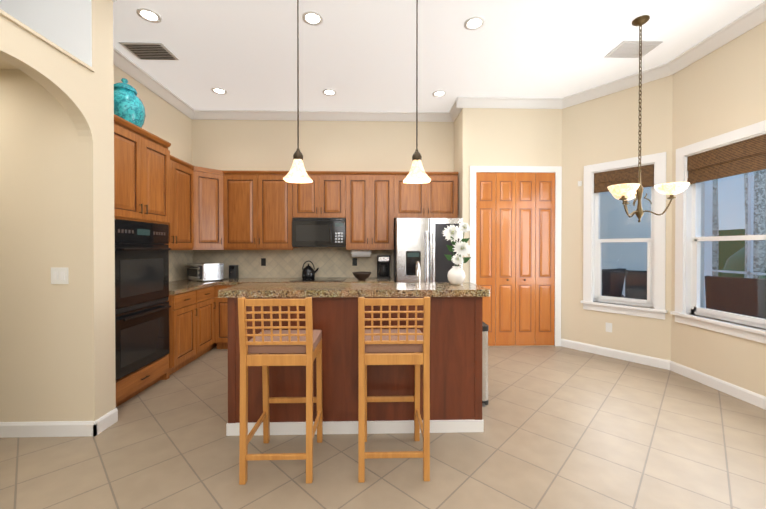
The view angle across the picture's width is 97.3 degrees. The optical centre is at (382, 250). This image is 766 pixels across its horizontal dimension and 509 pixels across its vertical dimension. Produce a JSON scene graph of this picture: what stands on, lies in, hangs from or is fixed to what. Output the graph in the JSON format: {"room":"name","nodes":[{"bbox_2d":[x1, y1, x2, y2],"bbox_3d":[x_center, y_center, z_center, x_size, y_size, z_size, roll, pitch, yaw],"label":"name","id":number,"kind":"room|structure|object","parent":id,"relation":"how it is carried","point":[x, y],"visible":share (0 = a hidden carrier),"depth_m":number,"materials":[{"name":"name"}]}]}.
{"room":"kitchen","nodes":[
{"label":"kitchen","id":0,"kind":"room"},
{"bbox_2d":[0,59,16,68],"bbox_3d":[-3.574,-1.323,1.884,2.749,0.040,1.046,0,0,-1],"label":"ceiling soffit","id":1,"kind":"structure","parent":0,"point":[4,65],"depth_m":2.38,"materials":[{"name":"paint"}]},
{"bbox_2d":[0,9,94,141],"bbox_3d":[-2.095,0.039,-0.165,0.140,2.670,5.250,0,0,-1],"label":"wall","id":2,"kind":"structure","parent":0,"point":[62,77],"depth_m":2.17,"materials":[{"name":"paint"}]},
{"bbox_2d":[0,0,115,421],"bbox_3d":[-3.540,-0.358,2.519,2.850,3.420,0.203,0,0,-1],"label":"wall","id":3,"kind":"structure","parent":0,"point":[57,352],"depth_m":2.45,"materials":[{"name":"paint"}]},
{"bbox_2d":[51,267,68,283],"bbox_3d":[-2.352,0.182,2.451,0.120,0.120,0.008,0,0,-1],"label":"switch plate","id":4,"kind":"object","parent":3,"relation":"attached to","point":[59,275],"visible":1,"depth_m":2.45,"materials":[{"name":"white plastic"}]},
{"bbox_2d":[0,339,765,437],"bbox_3d":[-0.808,1.312,0.944,8.230,0.105,7.380,0,0,-1],"label":"baseboard","id":5,"kind":"structure","parent":3,"relation":"attached to","point":[60,428],"depth_m":2.92,"materials":[{"name":"white wood"}]},
{"bbox_2d":[112,0,765,121],"bbox_3d":[-0.799,-2.000,1.177,8.260,0.115,7.900,0,0,-1],"label":"crown molding","id":6,"kind":"structure","parent":3,"relation":"attached to","point":[743,23],"depth_m":4.58,"materials":[{"name":"white"}]},
{"bbox_2d":[113,65,191,164],"bbox_3d":[-2.924,-0.369,3.862,0.150,3.420,2.450,0,0,-1],"label":"wall","id":7,"kind":"structure","parent":0,"point":[168,122],"depth_m":4.44,"materials":[{"name":"paint"}]},
{"bbox_2d":[114,114,149,221],"bbox_3d":[-2.520,-0.694,2.919,0.602,0.855,0.492,0,0,-1],"label":"upper cabinet","id":8,"kind":"object","parent":7,"relation":"attached to","point":[131,142],"depth_m":2.98,"materials":[{"name":"brown wood"}]},
{"bbox_2d":[114,78,145,127],"bbox_3d":[-2.504,-1.395,3.269,0.330,0.540,0.330,0,0,-1],"label":"ginger jar","id":9,"kind":"object","parent":8,"relation":"on","point":[129,105],"visible":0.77,"depth_m":3.18,"materials":[{"name":"ceramic"}]},
{"bbox_2d":[114,219,170,380],"bbox_3d":[-2.458,0.406,3.112,0.611,1.342,0.761,0,0,-1],"label":"double wall oven","id":10,"kind":"object","parent":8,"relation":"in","point":[142,306],"visible":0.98,"depth_m":3.07,"materials":[{"name":"black metal"}]},
{"bbox_2d":[148,133,173,225],"bbox_3d":[-2.529,-0.697,3.283,0.602,0.855,0.493,0,0,-1],"label":"upper cabinet","id":11,"kind":"object","parent":7,"relation":"attached to","point":[155,181],"depth_m":3.40,"materials":[{"name":"brown wood"}]},
{"bbox_2d":[170,157,193,249],"bbox_3d":[-2.659,-0.577,4.235,0.392,1.090,0.583,0,0,-1],"label":"upper cabinet","id":12,"kind":"object","parent":7,"relation":"attached to","point":[182,232],"depth_m":4.24,"materials":[{"name":"brown wood"}]},
{"bbox_2d":[194,166,223,249],"bbox_3d":[-2.559,-0.582,4.755,0.619,1.090,0.673,0,0,-1],"label":"upper cabinet","id":13,"kind":"object","parent":7,"relation":"attached to","point":[208,183],"depth_m":4.61,"materials":[{"name":"brown wood"}]},
{"bbox_2d":[192,120,453,279],"bbox_3d":[-0.913,-0.381,5.214,4.240,3.420,0.150,0,0,-1],"label":"wall","id":14,"kind":"structure","parent":0,"point":[248,145],"depth_m":5.13,"materials":[{"name":"paint"}]},
{"bbox_2d":[222,170,264,249],"bbox_3d":[-1.989,-0.583,4.932,0.555,1.090,0.350,0,0,-1],"label":"upper cabinet","id":15,"kind":"object","parent":14,"relation":"attached to","point":[242,230],"depth_m":4.76,"materials":[{"name":"brown wood"}]},
{"bbox_2d":[261,171,304,249],"bbox_3d":[-1.530,-0.583,4.944,0.621,1.090,0.350,0,0,-1],"label":"upper cabinet","id":16,"kind":"object","parent":14,"relation":"attached to","point":[261,209],"depth_m":4.77,"materials":[{"name":"brown wood"}]},
{"bbox_2d":[297,171,324,217],"bbox_3d":[-1.066,-0.798,4.954,0.441,0.660,0.350,0,0,-1],"label":"upper cabinet","id":17,"kind":"object","parent":14,"relation":"attached to","point":[310,196],"depth_m":4.78,"materials":[{"name":"brown wood"}]},
{"bbox_2d":[292,218,345,246],"bbox_3d":[-0.908,-0.258,4.906,0.743,0.410,0.439,0,0,-1],"label":"over-the-range microwave","id":18,"kind":"object","parent":17,"relation":"attached to","point":[318,232],"visible":1,"depth_m":4.73,"materials":[{"name":"black metal"}]},
{"bbox_2d":[325,171,344,217],"bbox_3d":[-0.754,-0.798,4.962,0.440,0.660,0.350,0,0,-1],"label":"upper cabinet","id":19,"kind":"object","parent":14,"relation":"attached to","point":[334,180],"depth_m":4.79,"materials":[{"name":"brown wood"}]},
{"bbox_2d":[341,171,376,249],"bbox_3d":[-0.364,-0.584,4.974,0.473,1.090,0.350,0,0,-1],"label":"upper cabinet","id":20,"kind":"object","parent":14,"relation":"attached to","point":[360,186],"depth_m":4.80,"materials":[{"name":"brown wood"}]},
{"bbox_2d":[351,250,371,256],"bbox_3d":[-0.322,0.036,4.984,0.310,0.116,0.116,0,0,-1],"label":"paper towel holder","id":21,"kind":"object","parent":20,"relation":"attached to","point":[360,253],"visible":0.9,"depth_m":4.93,"materials":[{"name":"white paper"}]},
{"bbox_2d":[377,171,400,249],"bbox_3d":[-0.019,-0.584,4.983,0.473,1.090,0.350,0,0,-1],"label":"upper cabinet","id":22,"kind":"object","parent":14,"relation":"attached to","point":[388,182],"depth_m":4.81,"materials":[{"name":"brown wood"}]},
{"bbox_2d":[401,172,432,217],"bbox_3d":[0.413,-0.799,4.992,0.525,0.660,0.350,0,0,-1],"label":"upper cabinet","id":23,"kind":"object","parent":14,"relation":"attached to","point":[416,199],"depth_m":4.82,"materials":[{"name":"brown wood"}]},
{"bbox_2d":[433,172,457,217],"bbox_3d":[0.810,-0.799,5.002,0.526,0.660,0.350,0,0,-1],"label":"upper cabinet","id":24,"kind":"object","parent":14,"relation":"attached to","point":[445,184],"depth_m":4.83,"materials":[{"name":"brown wood"}]},
{"bbox_2d":[0,346,765,508],"bbox_3d":[-0.666,1.402,1.258,8.530,0.080,8.400,0,0,-1],"label":"floor","id":25,"kind":"structure","parent":0,"point":[566,428],"depth_m":2.24,"materials":[{"name":"tile"}]},
{"bbox_2d":[116,354,169,406],"bbox_3d":[-2.523,1.214,3.117,0.605,0.265,0.765,0,0,-1],"label":"drawer","id":26,"kind":"object","parent":25,"relation":"on","point":[130,385],"depth_m":3.12,"materials":[{"name":"brown wood"}]},
{"bbox_2d":[168,286,201,374],"bbox_3d":[-2.527,0.901,3.809,0.633,0.880,0.520,0,0,-1],"label":"base cabinet","id":27,"kind":"object","parent":25,"relation":"on","point":[185,311],"depth_m":3.78,"materials":[{"name":"brown wood"}]},
{"bbox_2d":[169,278,228,293],"bbox_3d":[-2.537,0.437,4.323,0.640,0.040,1.555,0,0,-1],"label":"countertop","id":28,"kind":"structure","parent":27,"relation":"on","point":[183,283],"depth_m":4.17,"materials":[{"name":"brown stone"}]},
{"bbox_2d":[186,262,223,281],"bbox_3d":[-2.503,0.295,4.717,0.460,0.235,0.342,0,1,37],"label":"toaster oven","id":29,"kind":"object","parent":28,"relation":"on","point":[203,272],"visible":1,"depth_m":4.59,"materials":[{"name":"silver metal"}]},
{"bbox_2d":[202,282,216,354],"bbox_3d":[-2.537,0.898,4.197,0.633,0.880,0.520,0,0,-1],"label":"base cabinet","id":30,"kind":"object","parent":25,"relation":"on","point":[208,328],"depth_m":4.31,"materials":[{"name":"brown wood"}]},
{"bbox_2d":[214,282,256,348],"bbox_3d":[-1.985,0.893,4.803,0.555,0.880,0.633,0,0,-1],"label":"base cabinet","id":31,"kind":"object","parent":25,"relation":"on","point":[220,304],"depth_m":4.49,"materials":[{"name":"brown wood"}]},
{"bbox_2d":[221,278,392,281],"bbox_3d":[-1.058,0.433,4.819,2.410,0.040,0.640,0,0,-1],"label":"countertop","id":32,"kind":"structure","parent":31,"relation":"on","point":[240,279],"depth_m":4.68,"materials":[{"name":"brown stone"}]},
{"bbox_2d":[229,265,238,278],"bbox_3d":[-2.175,0.312,4.902,0.100,0.200,0.140,0,0,-1],"label":"can opener","id":33,"kind":"object","parent":32,"relation":"on","point":[233,272],"visible":1,"depth_m":4.85,"materials":[{"name":"black plastic"}]},
{"bbox_2d":[302,260,318,278],"bbox_3d":[-1.068,0.273,4.957,0.250,0.258,0.194,0,0,-1],"label":"kettle","id":34,"kind":"object","parent":32,"relation":"on","point":[308,271],"visible":1,"depth_m":4.90,"materials":[{"name":"black metal"}]},
{"bbox_2d":[289,278,344,281],"bbox_3d":[-0.909,0.408,4.838,0.730,0.009,0.510,0,0,-1],"label":"cooktop","id":35,"kind":"object","parent":32,"relation":"in","point":[290,279],"depth_m":4.64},
{"bbox_2d":[352,272,370,279],"bbox_3d":[-0.302,0.360,4.798,0.270,0.105,0.270,0,0,-1],"label":"fruit bowl","id":36,"kind":"object","parent":32,"relation":"on","point":[361,275],"visible":1,"depth_m":4.72,"materials":[{"name":"brown wood"}]},
{"bbox_2d":[377,255,389,278],"bbox_3d":[0.009,0.241,4.979,0.190,0.340,0.296,0,0,-1],"label":"coffee maker","id":37,"kind":"object","parent":32,"relation":"on","point":[383,266],"visible":1,"depth_m":4.89,"materials":[{"name":"black plastic"}]},
{"bbox_2d":[257,282,292,282],"bbox_3d":[-1.527,0.893,4.814,0.621,0.880,0.633,0,0,-1],"label":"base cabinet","id":38,"kind":"object","parent":25,"relation":"on","point":[257,282],"depth_m":4.49,"materials":[{"name":"brown wood"}]},
{"bbox_2d":[238,297,322,484],"bbox_3d":[-0.629,0.812,2.170,0.420,1.085,0.460,0,0,-1],"label":"bar stool","id":39,"kind":"object","parent":25,"relation":"on","point":[259,348],"visible":1,"depth_m":1.97,"materials":[{"name":"brown wood"}]},
{"bbox_2d":[226,299,483,435],"bbox_3d":[-0.209,0.838,2.959,1.894,1.020,0.954,0,0,-1],"label":"kitchen island","id":40,"kind":"object","parent":25,"relation":"on","point":[455,358],"depth_m":2.50,"materials":[{"name":"wood"},{"name":"granite"}]},
{"bbox_2d":[218,283,489,298],"bbox_3d":[-0.205,0.306,2.667,1.964,0.050,0.510,0,0,-1],"label":"island countertop","id":41,"kind":"structure","parent":40,"relation":"on","point":[247,290],"depth_m":2.45,"materials":[{"name":"brown stone"}]},
{"bbox_2d":[443,222,470,284],"bbox_3d":[0.606,0.020,2.772,0.247,0.519,0.165,0,0,-1],"label":"flower vase","id":42,"kind":"object","parent":41,"relation":"on","point":[456,274],"visible":1,"depth_m":2.74,"materials":[{"name":"white ceramic"}]},
{"bbox_2d":[416,261,419,282],"bbox_3d":[0.345,0.261,3.097,0.101,0.331,0.199,0,0,-1],"label":"faucet","id":43,"kind":"object","parent":40,"relation":"on","point":[417,268],"visible":0.65,"depth_m":3.03,"materials":[{"name":"silver metal"}]},
{"bbox_2d":[358,297,429,482],"bbox_3d":[0.060,0.812,2.188,0.420,1.085,0.460,0,0,-1],"label":"bar stool","id":44,"kind":"object","parent":25,"relation":"on","point":[380,346],"visible":1,"depth_m":1.98,"materials":[{"name":"brown wood"}]},
{"bbox_2d":[394,218,461,282],"bbox_3d":[0.623,0.445,4.827,0.900,1.775,0.657,0,0,-1],"label":"refrigerator","id":45,"kind":"object","parent":25,"relation":"on","point":[424,242],"visible":0.48,"depth_m":4.55,"materials":[{"name":"silver metal"}]},
{"bbox_2d":[482,321,488,406],"bbox_3d":[0.837,1.002,3.130,0.180,0.690,0.450,0,0,-1],"label":"trash can","id":46,"kind":"object","parent":25,"relation":"on","point":[485,328],"visible":0.25,"depth_m":2.94,"materials":[{"name":"silver metal"}]},
{"bbox_2d":[113,0,764,111],"bbox_3d":[-0.666,-2.107,1.229,8.530,0.100,8.400,0,0,-1],"label":"ceiling","id":47,"kind":"structure","parent":0,"point":[357,55],"depth_m":3.43,"materials":[{"name":"white paint"}]},
{"bbox_2d":[119,42,178,59],"bbox_3d":[-2.420,-2.068,3.505,0.420,0.015,0.300,0,0,-1],"label":"ceiling vent","id":48,"kind":"object","parent":47,"relation":"in","point":[148,51],"visible":1,"depth_m":3.48,"materials":[{"name":"white metal"}]},
{"bbox_2d":[136,8,161,22],"bbox_3d":[-2.056,-2.066,2.965,0.183,0.009,0.183,0,0,-7],"label":"recessed light","id":49,"kind":"object","parent":47,"relation":"in","point":[149,15],"depth_m":2.96,"materials":[{"name":"white"}]},
{"bbox_2d":[211,88,226,94],"bbox_3d":[-2.133,-2.078,4.393,0.183,0.009,0.183,0,0,-7],"label":"recessed light","id":50,"kind":"object","parent":47,"relation":"in","point":[221,91],"depth_m":4.39,"materials":[{"name":"white"}]},
{"bbox_2d":[283,0,312,182],"bbox_3d":[-0.645,-1.300,2.557,0.208,1.534,0.208,0,0,-1],"label":"pendant light","id":51,"kind":"object","parent":47,"relation":"hanging from","point":[297,172],"visible":1,"depth_m":2.55,"materials":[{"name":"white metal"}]},
{"bbox_2d":[302,11,322,25],"bbox_3d":[-0.626,-2.067,3.001,0.183,0.009,0.183,0,0,-7],"label":"recessed light","id":52,"kind":"object","parent":47,"relation":"in","point":[313,18],"depth_m":3.00,"materials":[{"name":"white"}]},
{"bbox_2d":[322,89,336,95],"bbox_3d":[-0.703,-2.079,4.430,0.183,0.009,0.183,0,0,-7],"label":"recessed light","id":53,"kind":"object","parent":47,"relation":"in","point":[329,92],"depth_m":4.43,"materials":[{"name":"white"}]},
{"bbox_2d":[403,0,430,183],"bbox_3d":[0.260,-1.301,2.580,0.208,1.534,0.208,0,0,-1],"label":"pendant light","id":54,"kind":"object","parent":47,"relation":"hanging from","point":[417,174],"visible":1,"depth_m":2.57,"materials":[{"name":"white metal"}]},
{"bbox_2d":[432,90,445,96],"bbox_3d":[0.746,-2.079,4.467,0.183,0.009,0.183,0,0,-7],"label":"recessed light","id":55,"kind":"object","parent":47,"relation":"in","point":[439,93],"depth_m":4.46,"materials":[{"name":"white"}]},
{"bbox_2d":[464,16,484,29],"bbox_3d":[0.832,-2.067,3.069,0.183,0.009,0.183,0,0,-7],"label":"recessed light","id":56,"kind":"object","parent":47,"relation":"in","point":[476,22],"depth_m":3.06,"materials":[{"name":"white"}]},
{"bbox_2d":[604,41,662,57],"bbox_3d":[2.573,-2.068,3.474,0.400,0.015,0.280,0,0,-1],"label":"ceiling vent","id":57,"kind":"object","parent":47,"relation":"in","point":[626,49],"visible":0.92,"depth_m":3.45,"materials":[{"name":"white metal"}]},
{"bbox_2d":[607,15,689,222],"bbox_3d":[2.294,-1.162,3.072,0.609,1.819,0.592,0,0,-1],"label":"chandelier","id":58,"kind":"object","parent":47,"relation":"hanging from","point":[624,193],"visible":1,"depth_m":2.99,"materials":[{"name":"gold metal"}]},
{"bbox_2d":[454,112,460,217],"bbox_3d":[1.153,-0.379,4.992,0.120,3.420,0.400,0,0,-1],"label":"wall","id":59,"kind":"structure","parent":0,"point":[457,144],"depth_m":4.95,"materials":[{"name":"paint"}]},
{"bbox_2d":[460,108,561,345],"bbox_3d":[1.845,-0.377,4.750,1.490,3.420,0.120,0,0,-1],"label":"wall","id":60,"kind":"structure","parent":0,"point":[507,137],"depth_m":4.68,"materials":[{"name":"paint"}]},
{"bbox_2d":[476,172,554,345],"bbox_3d":[1.842,0.120,4.665,1.104,2.404,0.053,0,0,-1],"label":"bifold closet door","id":61,"kind":"structure","parent":60,"relation":"in","point":[523,283],"depth_m":4.68,"materials":[{"name":"wood"}]},
{"bbox_2d":[470,166,561,345],"bbox_3d":[1.842,0.081,4.683,1.280,2.505,0.019,0,0,-1],"label":"trim","id":62,"kind":"structure","parent":60,"relation":"attached to","point":[557,170],"depth_m":4.68,"materials":[{"name":"white wood"}]},
{"bbox_2d":[561,75,672,360],"bbox_3d":[2.938,-0.373,4.268,0.150,3.420,1.342,0,1,-39],"label":"wall","id":63,"kind":"structure","parent":0,"point":[603,129],"depth_m":4.25,"materials":[{"name":"paint"}]},
{"bbox_2d":[606,322,611,331],"bbox_3d":[2.854,0.970,4.258,0.006,0.115,0.070,0,1,-39],"label":"outlet","id":64,"kind":"object","parent":63,"relation":"attached to","point":[608,327],"visible":1,"depth_m":4.26,"materials":[{"name":"white plastic"}]},
{"bbox_2d":[580,152,667,319],"bbox_3d":[2.977,-0.169,4.181,0.200,1.895,0.890,0,1,-39],"label":"window","id":65,"kind":"structure","parent":63,"relation":"in","point":[593,298],"depth_m":4.13,"materials":[{"name":"white wood"}]},
{"bbox_2d":[594,164,653,192],"bbox_3d":[2.952,-0.876,4.155,0.032,0.256,0.620,0,1,-39],"label":"window blind","id":66,"kind":"object","parent":65,"relation":"attached to","point":[603,181],"visible":0.79,"depth_m":4.13,"materials":[{"name":"brown wood"}]},
{"bbox_2d":[671,21,765,396],"bbox_3d":[3.392,-0.342,0.613,0.150,3.420,6.530,0,0,-1],"label":"wall","id":67,"kind":"structure","parent":0,"point":[719,91],"depth_m":3.25,"materials":[{"name":"paint"}]},
{"bbox_2d":[670,120,765,343],"bbox_3d":[3.313,-0.157,2.693,0.200,1.895,2.080,0,0,-1],"label":"window","id":68,"kind":"structure","parent":67,"relation":"in","point":[689,239],"depth_m":3.54,"materials":[{"name":"white wood"}]},
{"bbox_2d":[687,134,765,183],"bbox_3d":[3.281,-0.844,2.687,0.032,0.296,1.810,0,0,-1],"label":"window blind","id":69,"kind":"object","parent":68,"relation":"attached to","point":[743,157],"visible":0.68,"depth_m":3.17,"materials":[{"name":"brown wood"}]},
{"label":"outside","id":70,"kind":"structure","parent":0,"visible":0},
{"bbox_3d":[21.484,1.330,12.432,36.610,0.120,36.000,0,0,-1],"label":"ground","id":71,"kind":"structure","parent":70,"visible":0},
{"bbox_2d":[602,268,625,296],"bbox_3d":[3.423,0.802,5.466,0.570,1.050,0.650,0,1,-21],"label":"patio chair","id":72,"kind":"object","parent":71,"relation":"on","point":[620,277],"depth_m":5.20,"materials":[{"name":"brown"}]},
{"bbox_2d":[621,270,646,299],"bbox_3d":[3.898,0.806,4.986,0.570,1.050,0.650,0,1,29],"label":"patio chair","id":73,"kind":"object","parent":71,"relation":"on","point":[638,294],"depth_m":4.81,"materials":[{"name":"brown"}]},
{"bbox_2d":[600,180,712,307],"bbox_3d":[3.741,-0.329,6.284,4.800,3.300,2.750,0,0,-1],"label":"house","id":74,"kind":"structure","parent":71,"relation":"on","point":[641,230],"depth_m":7.50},
{"bbox_2d":[705,275,765,318],"bbox_3d":[4.114,0.816,3.809,0.650,1.050,0.570,0,1,-31],"label":"patio chair","id":75,"kind":"object","parent":71,"relation":"on","point":[725,305],"depth_m":3.67,"materials":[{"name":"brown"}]},
{"bbox_2d":[712,172,765,277],"bbox_3d":[6.662,-0.100,2.773,0.050,2.900,9.525,0,0,-1],"label":"screen","id":76,"kind":"object","parent":71,"relation":"on","point":[750,273],"depth_m":6.01,"materials":[{"name":"white"}]},
{"bbox_2d":[712,169,765,278],"bbox_3d":[11.212,-2.150,11.138,13.214,7.340,38.000,0,0,-1],"label":"palms","id":77,"kind":"object","parent":71,"relation":"on","point":[758,196],"depth_m":8.04,"materials":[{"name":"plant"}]}
]}

